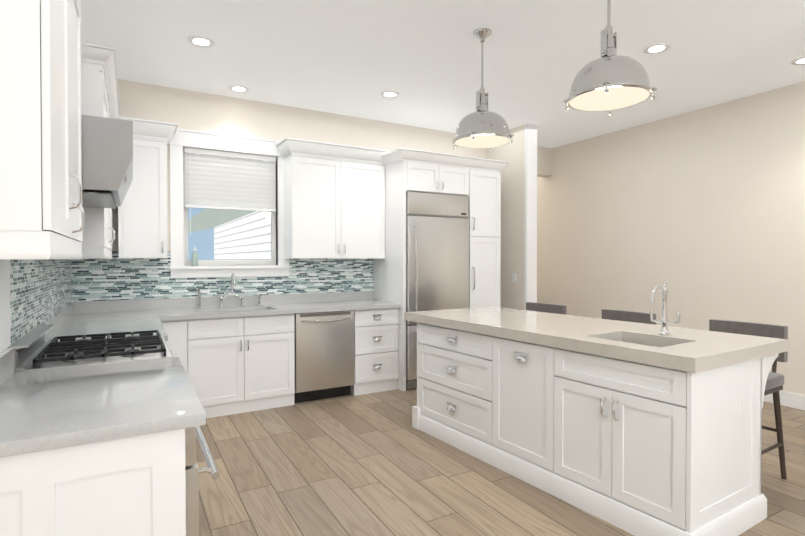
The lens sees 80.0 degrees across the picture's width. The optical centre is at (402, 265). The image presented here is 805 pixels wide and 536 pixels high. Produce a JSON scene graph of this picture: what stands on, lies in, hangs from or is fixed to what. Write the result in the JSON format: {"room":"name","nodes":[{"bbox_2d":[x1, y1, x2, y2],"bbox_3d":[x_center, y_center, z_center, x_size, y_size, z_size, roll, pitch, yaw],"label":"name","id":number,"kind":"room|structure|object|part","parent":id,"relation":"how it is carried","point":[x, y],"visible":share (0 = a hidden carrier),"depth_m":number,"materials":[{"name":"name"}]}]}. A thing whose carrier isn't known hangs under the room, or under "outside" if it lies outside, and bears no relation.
{"room":"kitchen","nodes":[
{"label":"kitchen","id":0,"kind":"room"},
{"bbox_2d":[0,302,75,383],"bbox_3d":[-2.015,0.387,2.677,0.020,0.099,3.494,0,1,-30],"label":"backsplash","id":1,"kind":"structure","parent":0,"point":[6,357],"depth_m":2.81,"materials":[{"name":"grey stone"}]},
{"bbox_2d":[10,259,73,344],"bbox_3d":[-2.284,0.104,3.120,0.006,0.454,2.439,0,1,-30],"label":"tile backsplash","id":2,"kind":"structure","parent":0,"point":[42,291],"depth_m":2.62,"materials":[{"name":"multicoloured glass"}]},
{"bbox_2d":[0,0,87,247],"bbox_3d":[-1.291,-0.667,1.626,0.268,1.145,0.973,0,1,-30],"label":"upper cabinet","id":3,"kind":"object","parent":0,"relation":"attached to","point":[42,48],"depth_m":1.27,"materials":[{"name":"white wood"}]},
{"bbox_2d":[32,44,111,251],"bbox_3d":[-2.081,-0.685,3.070,0.318,1.145,0.787,0,1,-30],"label":"upper cabinet","id":4,"kind":"object","parent":0,"relation":"attached to","point":[97,90],"depth_m":2.79,"materials":[{"name":"white wood"}]},
{"bbox_2d":[82,115,132,208],"bbox_3d":[-1.633,-0.498,2.435,0.460,0.343,0.756,0,1,-30],"label":"steel range hood","id":5,"kind":"object","parent":4,"relation":"attached to","point":[107,159],"visible":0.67,"depth_m":2.18,"materials":[{"name":"grey metal"}]},
{"bbox_2d":[45,308,167,341],"bbox_3d":[-2.176,0.445,3.589,0.651,0.039,1.760,0,1,-30],"label":"countertop","id":6,"kind":"structure","parent":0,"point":[84,323],"depth_m":3.53,"materials":[{"name":"grey stone"}]},
{"bbox_2d":[80,79,551,301],"bbox_3d":[-0.389,-0.194,5.694,5.846,3.020,0.150,0,1,-30],"label":"wall","id":7,"kind":"structure","parent":0,"point":[197,111],"depth_m":5.01,"materials":[{"name":"paint"}]},
{"bbox_2d":[116,116,167,257],"bbox_3d":[-2.338,-0.659,4.322,0.376,1.192,0.303,0,1,-30],"label":"upper cabinet","id":8,"kind":"object","parent":7,"relation":"attached to","point":[142,214],"depth_m":4.20,"materials":[{"name":"white wood"}]},
{"bbox_2d":[74,251,373,301],"bbox_3d":[-1.617,0.082,4.912,2.934,0.454,0.006,0,1,-30],"label":"tile backsplash","id":9,"kind":"structure","parent":7,"relation":"attached to","point":[116,278],"depth_m":4.67,"materials":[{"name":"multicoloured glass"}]},
{"bbox_2d":[76,292,375,311],"bbox_3d":[-1.599,0.360,4.909,2.904,0.099,0.020,0,1,-30],"label":"backsplash","id":10,"kind":"structure","parent":7,"relation":"attached to","point":[308,298],"depth_m":4.73,"materials":[{"name":"grey stone"}]},
{"bbox_2d":[168,128,291,277],"bbox_3d":[-1.741,-0.595,4.895,1.184,1.423,0.200,0,1,-30],"label":"window","id":11,"kind":"structure","parent":7,"relation":"in","point":[180,140],"depth_m":4.78,"materials":[{"name":"white wood"}]},
{"bbox_2d":[192,246,197,265],"bbox_3d":[-2.019,-0.090,4.671,0.060,0.195,0.065,0,1,-30],"label":"soap bottle","id":12,"kind":"object","parent":11,"relation":"on","point":[194,258],"visible":1,"depth_m":4.65,"materials":[{"name":"green"}]},
{"bbox_3d":[-1.757,-0.572,4.925,0.910,1.146,0.052,0,1,-30],"label":"window sash","id":13,"kind":"part","parent":11,"relation":"part of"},
{"bbox_2d":[184,147,275,234],"bbox_3d":[-1.732,-0.718,4.878,0.886,0.848,0.060,0,1,-30],"label":"window blind","id":14,"kind":"object","parent":11,"relation":"attached to","point":[213,179],"visible":0.98,"depth_m":4.86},
{"bbox_2d":[280,140,387,259],"bbox_3d":[-0.729,-0.670,5.233,1.057,1.192,0.303,0,1,-30],"label":"upper cabinet","id":15,"kind":"object","parent":7,"relation":"attached to","point":[336,195],"depth_m":5.07,"materials":[{"name":"white wood"}]},
{"bbox_2d":[388,148,471,199],"bbox_3d":[0.220,-1.001,5.528,0.800,0.422,0.718,0,1,-30],"label":"upper cabinet","id":16,"kind":"object","parent":7,"relation":"attached to","point":[405,175],"depth_m":5.18,"materials":[{"name":"white wood"}]},
{"bbox_2d":[81,0,804,147],"bbox_3d":[0.838,-1.728,3.510,6.146,0.100,11.100,0,1,-30],"label":"ceiling","id":17,"kind":"structure","parent":0,"point":[356,58],"depth_m":3.79,"materials":[{"name":"paint"}]},
{"bbox_2d":[187,36,214,47],"bbox_3d":[-1.510,-1.676,3.600,0.192,0.006,0.192,0,1,-30],"label":"recessed light","id":18,"kind":"object","parent":17,"relation":"in","point":[202,41],"visible":1,"depth_m":3.59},
{"bbox_2d":[228,85,248,92],"bbox_3d":[-1.566,-1.688,4.596,0.192,0.006,0.192,0,1,-30],"label":"recessed light","id":19,"kind":"object","parent":17,"relation":"in","point":[238,88],"visible":0.96,"depth_m":4.59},
{"bbox_2d":[380,91,398,97],"bbox_3d":[-0.126,-1.689,4.750,0.192,0.006,0.192,0,1,-30],"label":"recessed light","id":20,"kind":"object","parent":17,"relation":"in","point":[389,94],"visible":1,"depth_m":4.75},
{"bbox_2d":[452,28,513,151],"bbox_3d":[0.574,-1.268,3.458,0.418,0.818,0.418,0,1,-30],"label":"pendant light","id":21,"kind":"object","parent":17,"relation":"hanging from","point":[481,126],"visible":1,"depth_m":3.37,"materials":[{"name":"silver metal"}]},
{"bbox_2d":[563,0,656,115],"bbox_3d":[1.093,-1.257,2.543,0.418,0.818,0.418,0,1,-30],"label":"pendant light","id":22,"kind":"object","parent":17,"relation":"hanging from","point":[610,79],"visible":1,"depth_m":2.45,"materials":[{"name":"silver metal"}]},
{"bbox_2d":[643,43,670,53],"bbox_3d":[1.968,-1.677,3.720,0.192,0.006,0.192,0,1,-30],"label":"recessed light","id":23,"kind":"object","parent":17,"relation":"in","point":[657,48],"visible":1,"depth_m":3.71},
{"bbox_2d":[790,57,804,64],"bbox_3d":[3.303,-1.680,3.935,0.192,0.006,0.192,0,1,-30],"label":"recessed light","id":24,"kind":"object","parent":17,"relation":"in","point":[800,61],"visible":1,"depth_m":3.96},
{"bbox_2d":[196,388,804,535],"bbox_3d":[0.838,1.372,3.547,6.146,0.060,11.100,0,1,-30],"label":"floor","id":25,"kind":"structure","parent":0,"point":[374,464],"depth_m":2.98,"materials":[{"name":"brown wood"}]},
{"bbox_2d":[0,432,175,535],"bbox_3d":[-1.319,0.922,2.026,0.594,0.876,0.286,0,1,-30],"label":"base cabinet","id":26,"kind":"object","parent":25,"relation":"on","point":[94,450],"depth_m":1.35,"materials":[{"name":"white wood"}]},
{"bbox_2d":[0,356,207,459],"bbox_3d":[-1.125,0.468,1.735,0.651,0.039,0.975,0,1,-30],"label":"countertop","id":27,"kind":"structure","parent":26,"relation":"on","point":[52,409],"depth_m":1.54,"materials":[{"name":"grey stone"}]},
{"bbox_2d":[185,426,219,535],"bbox_3d":[-1.029,0.930,1.674,0.654,0.868,0.606,0,1,-30],"label":"oven","id":28,"kind":"object","parent":26,"relation":"in","point":[193,471],"visible":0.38,"depth_m":1.53,"materials":[{"name":"silver metal"}]},
{"bbox_2d":[9,325,172,371],"bbox_3d":[-1.539,0.844,2.505,0.672,1.020,0.756,0,1,-30],"label":"gas range","id":29,"kind":"object","parent":25,"relation":"on","point":[33,350],"visible":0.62,"depth_m":2.32,"materials":[{"name":"silver metal"}]},
{"bbox_2d":[196,332,294,417],"bbox_3d":[-1.577,1.029,4.592,0.929,0.600,0.618,0,1,-30],"label":"base cabinet","id":30,"kind":"object","parent":25,"relation":"on","point":[235,374],"depth_m":4.33,"materials":[{"name":"white wood"}]},
{"bbox_2d":[156,308,199,319],"bbox_3d":[-2.037,0.437,4.306,0.297,0.039,0.650,0,1,-30],"label":"countertop","id":31,"kind":"structure","parent":30,"relation":"on","point":[165,313],"depth_m":4.12,"materials":[{"name":"grey stone"}]},
{"bbox_2d":[294,310,353,402],"bbox_3d":[-0.890,0.890,4.948,0.601,0.870,0.658,0,1,-30],"label":"dishwasher","id":32,"kind":"object","parent":25,"relation":"on","point":[324,353],"visible":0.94,"depth_m":4.70,"materials":[{"name":"silver metal"}]},
{"bbox_2d":[350,308,399,395],"bbox_3d":[-0.412,0.883,5.250,0.509,0.876,0.618,0,1,-30],"label":"base cabinet","id":33,"kind":"object","parent":25,"relation":"on","point":[376,330],"depth_m":4.98,"materials":[{"name":"white wood"}]},
{"bbox_2d":[264,300,399,315],"bbox_3d":[-0.737,0.428,5.043,1.272,0.039,0.650,0,1,-30],"label":"countertop","id":34,"kind":"structure","parent":33,"relation":"on","point":[325,305],"depth_m":4.90,"materials":[{"name":"grey stone"}]},
{"bbox_2d":[406,191,468,389],"bbox_3d":[0.243,0.268,5.502,0.790,2.100,0.794,0,1,-30],"label":"built-in refrigerator","id":35,"kind":"object","parent":25,"relation":"on","point":[437,251],"visible":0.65,"depth_m":5.17,"materials":[{"name":"silver metal"}]},
{"bbox_2d":[466,157,503,307],"bbox_3d":[0.774,0.049,5.855,0.474,2.529,0.718,0,1,-30],"label":"tall cabinet","id":36,"kind":"object","parent":25,"relation":"on","point":[484,205],"depth_m":5.55,"materials":[{"name":"white wood"}]},
{"bbox_2d":[526,302,565,314],"bbox_3d":[1.194,0.849,4.459,0.494,0.966,0.462,0,1,-30],"label":"stool","id":37,"kind":"object","parent":25,"relation":"on","point":[547,308],"visible":0.15,"depth_m":4.55,"materials":[{"name":"fabric"}]},
{"bbox_2d":[404,318,787,535],"bbox_3d":[1.078,0.907,3.352,1.131,0.874,2.283,0,1,-30],"label":"kitchen island","id":38,"kind":"object","parent":25,"relation":"on","point":[638,429],"depth_m":2.56,"materials":[{"name":"white wood"}]},
{"bbox_2d":[404,310,715,373],"bbox_3d":[0.857,0.438,3.226,0.648,0.065,2.311,0,1,-30],"label":"island countertop","id":39,"kind":"structure","parent":38,"relation":"on","point":[566,339],"depth_m":2.81,"materials":[{"name":"beige stone"}]},
{"bbox_2d":[650,282,679,334],"bbox_3d":[1.506,0.254,2.816,0.166,0.312,0.175,0,1,-30],"label":"faucet","id":40,"kind":"object","parent":39,"relation":"on","point":[664,322],"depth_m":2.83,"materials":[{"name":"silver metal"}]},
{"bbox_2d":[602,309,655,324],"bbox_3d":[1.657,0.857,3.783,0.494,0.966,0.462,0,1,-30],"label":"stool","id":41,"kind":"object","parent":25,"relation":"on","point":[630,316],"visible":0.02,"depth_m":3.88,"materials":[{"name":"fabric"}]},
{"bbox_2d":[709,319,787,479],"bbox_3d":[2.127,0.865,3.098,0.494,0.966,0.462,0,1,-30],"label":"stool","id":42,"kind":"object","parent":25,"relation":"on","point":[774,383],"visible":0.23,"depth_m":3.03,"materials":[{"name":"fabric"}]},
{"bbox_2d":[486,124,524,309],"bbox_3d":[0.629,-0.215,7.473,0.150,3.020,3.730,0,1,-30],"label":"wall","id":43,"kind":"structure","parent":0,"point":[512,215],"depth_m":5.99,"materials":[{"name":"paint"}]},
{"bbox_2d":[512,273,516,282],"bbox_3d":[1.384,0.155,5.954,0.012,0.115,0.075,0,1,-30],"label":"switch plate","id":44,"kind":"object","parent":43,"relation":"attached to","point":[514,277],"visible":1,"depth_m":5.95,"materials":[{"name":"white plastic"}]},
{"bbox_2d":[524,123,536,309],"bbox_3d":[1.558,-0.196,5.832,0.168,3.020,0.038,0,1,-30],"label":"trim","id":45,"kind":"structure","parent":43,"relation":"attached to","point":[530,263],"depth_m":5.80,"materials":[{"name":"white wood"}]},
{"bbox_2d":[537,81,804,394],"bbox_3d":[3.447,-0.186,5.007,0.150,3.020,11.100,0,1,-30],"label":"wall","id":46,"kind":"structure","parent":0,"point":[700,213],"depth_m":5.31,"materials":[{"name":"paint"}]},
{"bbox_2d":[764,391,804,409],"bbox_3d":[3.374,1.257,4.983,0.015,0.135,10.800,0,1,-30],"label":"baseboard","id":47,"kind":"structure","parent":46,"relation":"attached to","point":[792,400],"depth_m":4.49,"materials":[{"name":"white wood"}]},
{"bbox_3d":[-1.034,-0.135,0.752,0.150,3.020,8.114,0,1,-30],"label":"wall","id":48,"kind":"structure","parent":0,"visible":0},
{"bbox_2d":[0,259,10,353],"bbox_3d":[-1.471,0.514,1.688,0.004,1.700,0.860,0,1,-30],"label":"wall panel","id":49,"kind":"object","parent":48,"relation":"attached to","point":[5,326],"depth_m":1.97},
{"label":"outside","id":50,"kind":"structure","parent":0,"visible":0},
{"bbox_2d":[188,205,270,259],"bbox_3d":[-8.586,-1.485,18.275,20.000,7.700,29.850,0,1,-30],"label":"house","id":51,"kind":"structure","parent":50,"point":[241,224],"depth_m":8.08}
]}

